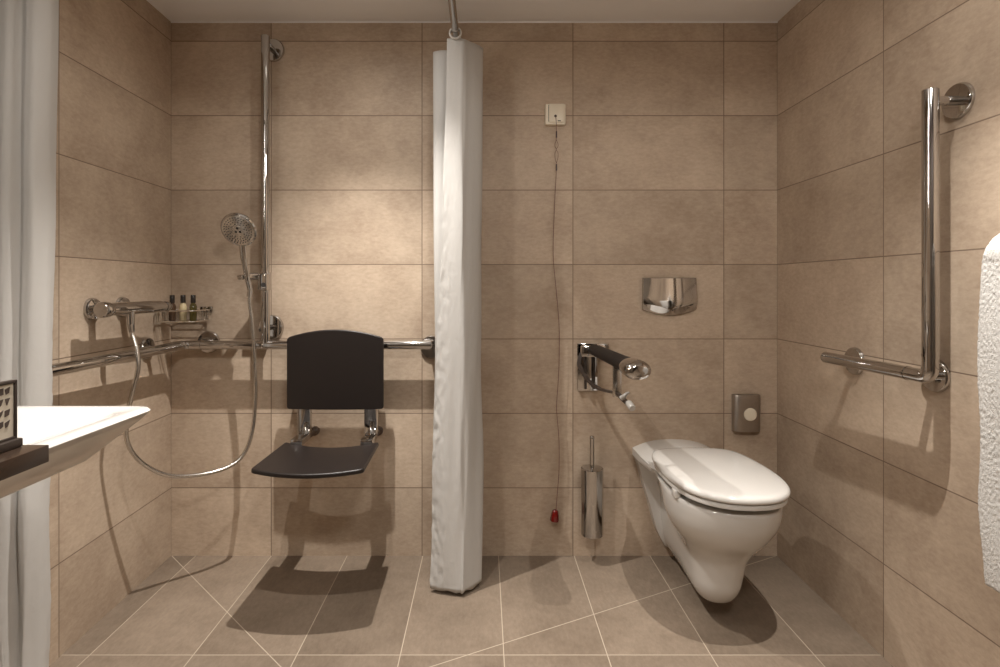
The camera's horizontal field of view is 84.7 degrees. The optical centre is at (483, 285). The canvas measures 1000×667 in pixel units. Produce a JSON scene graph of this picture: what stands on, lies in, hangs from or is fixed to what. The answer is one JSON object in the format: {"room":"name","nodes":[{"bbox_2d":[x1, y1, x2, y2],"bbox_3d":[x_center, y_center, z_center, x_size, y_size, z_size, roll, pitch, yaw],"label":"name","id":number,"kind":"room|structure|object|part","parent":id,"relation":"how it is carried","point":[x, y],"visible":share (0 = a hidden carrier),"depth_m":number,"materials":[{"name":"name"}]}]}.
{"room":"accessible bathroom","nodes":[
{"label":"accessible bathroom","id":0,"kind":"room"},
{"bbox_2d":[49,0,170,665],"bbox_3d":[-1.272,0.012,0.644,0.120,2.136,3.104,0,0,-1],"label":"wall","id":1,"kind":"structure","parent":0,"point":[110,515],"depth_m":1.82,"materials":[{"name":"tile"}]},
{"bbox_2d":[0,406,150,498],"bbox_3d":[-0.917,0.381,0.689,0.591,0.310,0.710,0,0,0],"label":"washbasin","id":2,"kind":"object","parent":1,"relation":"attached to","point":[73,435],"visible":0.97,"depth_m":0.94,"materials":[{"name":"ceramic"}]},
{"bbox_2d":[0,445,48,480],"bbox_3d":[-0.875,0.215,0.550,0.630,0.022,0.312,0,0,0],"label":"wooden board","id":3,"kind":"object","parent":2,"relation":"on","point":[15,461],"visible":1,"depth_m":0.67,"materials":[{"name":"brown wood"}]},
{"bbox_2d":[0,380,22,452],"bbox_3d":[-0.600,0.162,0.617,0.024,0.085,0.166,0,0,0],"label":"framed sign","id":4,"kind":"object","parent":3,"relation":"on","point":[9,440],"visible":1,"depth_m":0.69,"materials":[{"name":"paper"}]},
{"bbox_3d":[-0.598,0.157,0.621,0.008,0.075,0.154,0,0,0],"label":"frame","id":5,"kind":"part","parent":4,"relation":"part of","materials":[{"name":"black wood"}]},
{"bbox_2d":[83,297,171,324],"bbox_3d":[-1.185,0.081,1.819,0.118,0.087,0.354,0,0,0],"label":"shower mixer","id":6,"kind":"object","parent":1,"relation":"attached to","point":[93,308],"visible":1,"depth_m":1.74,"materials":[{"name":"silver metal"}]},
{"bbox_3d":[-1.150,0.072,1.662,0.049,0.049,0.040,0,0,0],"label":"temperature knob","id":7,"kind":"part","parent":6,"relation":"part of","materials":[{"name":"silver metal"}]},
{"bbox_2d":[127,311,134,324],"bbox_3d":[-1.140,0.103,1.769,0.023,0.042,0.023,0,0,0],"label":"outlet","id":8,"kind":"object","parent":6,"relation":"attached to","point":[130,314],"depth_m":1.76,"materials":[{"name":"silver metal"}]},
{"bbox_3d":[-1.150,0.074,1.982,0.039,0.039,0.028,0,0,0],"label":"flow knob","id":9,"kind":"part","parent":6,"relation":"part of","materials":[{"name":"silver metal"}]},
{"bbox_2d":[49,556,892,666],"bbox_3d":[0.000,1.140,0.654,3.000,0.120,3.320,0,0,0],"label":"floor","id":10,"kind":"structure","parent":0,"point":[191,611],"depth_m":1.76,"materials":[{"name":"tile"}]},
{"bbox_2d":[147,0,799,21],"bbox_3d":[0.000,-1.116,0.654,3.000,0.120,3.320,0,0,0],"label":"ceiling","id":11,"kind":"structure","parent":0,"point":[173,10],"depth_m":2.10,"materials":[{"name":"white paint"}]},
{"bbox_2d":[171,23,776,555],"bbox_3d":[0.000,0.012,2.254,2.800,2.136,0.120,0,0,0],"label":"wall","id":12,"kind":"structure","parent":0,"point":[666,155],"depth_m":2.19,"materials":[{"name":"tile"}]},
{"bbox_2d":[156,307,212,322],"bbox_3d":[-1.162,0.110,2.124,0.157,0.056,0.141,0,0,0],"label":"wire basket","id":13,"kind":"object","parent":12,"relation":"attached to","point":[202,309],"visible":0.81,"depth_m":2.10,"materials":[{"name":"silver metal"}]},
{"bbox_2d":[168,295,175,320],"bbox_3d":[-1.200,0.084,2.109,0.026,0.098,0.026,0,0,0],"label":"toiletry bottle","id":14,"kind":"object","parent":13,"relation":"in","point":[171,315],"visible":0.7,"depth_m":2.10,"materials":[{"name":"brown plastic"}]},
{"bbox_2d":[179,295,186,320],"bbox_3d":[-1.158,0.084,2.109,0.026,0.098,0.026,0,0,0],"label":"toiletry bottle","id":15,"kind":"object","parent":13,"relation":"on","point":[182,315],"visible":1,"depth_m":2.10,"materials":[{"name":"beige plastic"}]},
{"bbox_2d":[189,295,196,320],"bbox_3d":[-1.119,0.084,2.109,0.026,0.098,0.026,0,0,0],"label":"toiletry bottle","id":16,"kind":"object","parent":13,"relation":"on","point":[192,315],"visible":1,"depth_m":2.10,"materials":[{"name":"green plastic"}]},
{"bbox_2d":[52,34,434,376],"bbox_3d":[-0.705,-0.348,1.791,1.085,1.277,0.805,0,0,0],"label":"grab rail","id":17,"kind":"object","parent":12,"relation":"attached to","point":[270,327],"visible":0.85,"depth_m":2.10,"materials":[{"name":"silver metal"}]},
{"bbox_2d":[220,212,256,289],"bbox_3d":[-0.894,-0.124,1.995,0.116,0.277,0.118,0,0,-31],"label":"shower","id":18,"kind":"object","parent":17,"relation":"attached to","point":[238,229],"visible":1,"depth_m":1.98,"materials":[{"name":"silver metal"}]},
{"bbox_2d":[123,289,257,477],"bbox_3d":[-1.010,0.342,1.921,0.058,0.672,0.433,0,0,41],"label":"shower hose","id":19,"kind":"object","parent":18,"relation":"hanging from","point":[131,328],"visible":0.94,"depth_m":1.93,"materials":[{"name":"silver metal"}]},
{"bbox_3d":[-0.887,-0.092,2.030,0.037,0.215,0.083,0,0,0],"label":"handle","id":20,"kind":"part","parent":18,"relation":"part of","materials":[{"name":"silver metal"}]},
{"bbox_3d":[-0.912,-0.033,2.059,0.028,0.020,0.020,0,0,24],"label":"clamp knob","id":21,"kind":"part","parent":17,"relation":"part of","materials":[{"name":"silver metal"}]},
{"bbox_3d":[-0.869,-0.035,2.089,0.032,0.031,0.079,0,0,36],"label":"holder arm","id":22,"kind":"part","parent":17,"relation":"part of","materials":[{"name":"silver metal"}]},
{"bbox_2d":[251,329,383,478],"bbox_3d":[-0.558,0.380,1.940,0.363,0.434,0.508,0,0,0],"label":"chair","id":23,"kind":"object","parent":17,"relation":"hanging from","point":[333,369],"visible":1,"depth_m":2.04,"materials":[{"name":"plastic"}]},
{"bbox_3d":[-0.556,0.583,1.844,0.356,0.026,0.317,0,0,0],"label":"seat","id":24,"kind":"part","parent":23,"relation":"part of","materials":[{"name":"plastic"}]},
{"bbox_3d":[-0.558,0.312,2.057,0.363,0.299,0.026,0,0,0],"label":"backrest","id":25,"kind":"part","parent":23,"relation":"part of","materials":[{"name":"plastic"}]},
{"bbox_2d":[448,0,458,36],"bbox_3d":[-0.648,-0.888,1.669,1.156,0.060,1.050,0,0,0],"label":"curtain rod","id":26,"kind":"object","parent":12,"relation":"attached to","point":[451,3],"visible":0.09,"depth_m":1.79,"materials":[{"name":"silver metal"}]},
{"bbox_2d":[0,0,58,666],"bbox_3d":[-1.163,0.082,1.303,0.107,1.974,0.307,0,0,-2],"label":"shower curtain","id":27,"kind":"object","parent":26,"relation":"hanging from","point":[29,29],"visible":0.85,"depth_m":1.38,"materials":[{"name":"grey fabric"}]},
{"bbox_2d":[430,28,483,593],"bbox_3d":[-0.096,0.082,2.017,0.188,1.973,0.239,0,0,0],"label":"shower curtain","id":28,"kind":"object","parent":26,"relation":"hanging from","point":[457,454],"visible":0.99,"depth_m":1.92,"materials":[{"name":"grey fabric"}]},
{"bbox_2d":[171,22,777,22],"bbox_3d":[-0.039,-1.054,2.192,2.426,0.003,0.004,0,0,0],"label":"trim","id":29,"kind":"structure","parent":12,"relation":"attached to","point":[171,22],"depth_m":2.19,"materials":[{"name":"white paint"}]},
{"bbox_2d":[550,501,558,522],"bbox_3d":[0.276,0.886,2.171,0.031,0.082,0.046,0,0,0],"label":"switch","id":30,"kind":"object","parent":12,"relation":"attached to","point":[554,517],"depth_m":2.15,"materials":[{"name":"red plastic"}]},
{"bbox_3d":[0.279,0.907,2.165,0.036,0.045,0.034,0,0,0],"label":"pull handle","id":31,"kind":"part","parent":30,"relation":"part of","materials":[{"name":"red plastic"}]},
{"bbox_2d":[545,104,565,151],"bbox_3d":[0.280,-0.619,2.171,0.078,0.184,0.046,0,0,0],"label":"switch","id":32,"kind":"object","parent":12,"relation":"attached to","point":[555,114],"depth_m":2.17,"materials":[{"name":"beige plastic"}]},
{"bbox_3d":[0.287,-0.685,2.173,0.061,0.073,0.006,0,0,0],"label":"plate","id":33,"kind":"part","parent":32,"relation":"part of","materials":[{"name":"beige plastic"}]},
{"bbox_3d":[0.285,0.106,2.166,0.026,1.558,0.003,0,0,0],"label":"cord","id":34,"kind":"part","parent":32,"relation":"part of","materials":[{"name":"red fabric"}]},
{"bbox_2d":[581,436,602,538],"bbox_3d":[0.420,0.775,2.140,0.087,0.385,0.108,0,0,0],"label":"toilet brush","id":35,"kind":"object","parent":12,"relation":"attached to","point":[591,474],"visible":1,"depth_m":2.09,"materials":[{"name":"silver metal"}]},
{"bbox_3d":[0.420,0.710,2.130,0.077,0.018,0.077,0,0,0],"label":"lid","id":36,"kind":"part","parent":35,"relation":"part of","materials":[{"name":"silver metal"}]},
{"bbox_3d":[0.420,0.646,2.130,0.019,0.127,0.019,0,0,0],"label":"handle","id":37,"kind":"part","parent":35,"relation":"part of","materials":[{"name":"silver metal"}]},
{"bbox_2d":[577,343,650,410],"bbox_3d":[0.430,0.316,1.876,0.136,0.204,0.636,0,0,0],"label":"support arm","id":38,"kind":"object","parent":12,"relation":"attached to","point":[587,353],"visible":1,"depth_m":1.85,"materials":[{"name":"silver metal"}]},
{"bbox_3d":[0.435,0.324,2.188,0.125,0.189,0.012,0,0,0],"label":"wall plate","id":39,"kind":"part","parent":38,"relation":"part of","materials":[{"name":"silver metal"}]},
{"bbox_2d":[642,278,696,315],"bbox_3d":[0.740,0.043,2.180,0.214,0.151,0.028,0,0,0],"label":"flush plate","id":40,"kind":"object","parent":12,"relation":"attached to","point":[660,296],"visible":1,"depth_m":2.17,"materials":[{"name":"silver metal"}]},
{"bbox_2d":[632,439,789,602],"bbox_3d":[0.752,0.805,1.857,0.351,0.440,0.673,0,0,0],"label":"toilet","id":41,"kind":"object","parent":12,"relation":"attached to","point":[714,509],"visible":1,"depth_m":1.68,"materials":[{"name":"white ceramic"}]},
{"bbox_3d":[0.752,0.621,1.766,0.341,0.014,0.481,0,0,0],"label":"seat","id":42,"kind":"part","parent":41,"relation":"part of","materials":[{"name":"white plastic"}]},
{"bbox_3d":[0.752,0.598,1.766,0.351,0.024,0.491,0,0,0],"label":"lid","id":43,"kind":"part","parent":41,"relation":"part of","materials":[{"name":"white plastic"}]},
{"bbox_2d":[732,394,759,431],"bbox_3d":[1.044,0.504,2.176,0.106,0.145,0.036,0,0,0],"label":"dispenser","id":44,"kind":"object","parent":12,"relation":"attached to","point":[745,407],"visible":1,"depth_m":2.16,"materials":[{"name":"metal"}]},
{"bbox_2d":[777,0,999,666],"bbox_3d":[1.203,0.012,0.644,0.120,2.136,3.103,0,0,1],"label":"wall","id":45,"kind":"structure","parent":0,"point":[880,519],"depth_m":1.59,"materials":[{"name":"tile"}]},
{"bbox_2d":[820,82,974,392],"bbox_3d":[1.115,-0.107,1.524,0.098,0.771,0.470,0,0,0],"label":"grab bar","id":46,"kind":"object","parent":45,"relation":"attached to","point":[959,99],"visible":1,"depth_m":1.32,"materials":[{"name":"silver metal"}]},
{"bbox_3d":[1.113,-0.092,0.852,0.077,0.050,0.563,0,0,0],"label":"towel rail","id":47,"kind":"object","parent":45,"relation":"attached to","visible":0},
{"bbox_2d":[977,234,999,592],"bbox_3d":[1.084,0.255,0.929,0.092,0.741,0.469,0,0,0],"label":"bath towel","id":48,"kind":"object","parent":47,"relation":"hanging from","point":[988,348],"visible":1,"depth_m":1.13,"materials":[{"name":"white fabric"}]}
]}

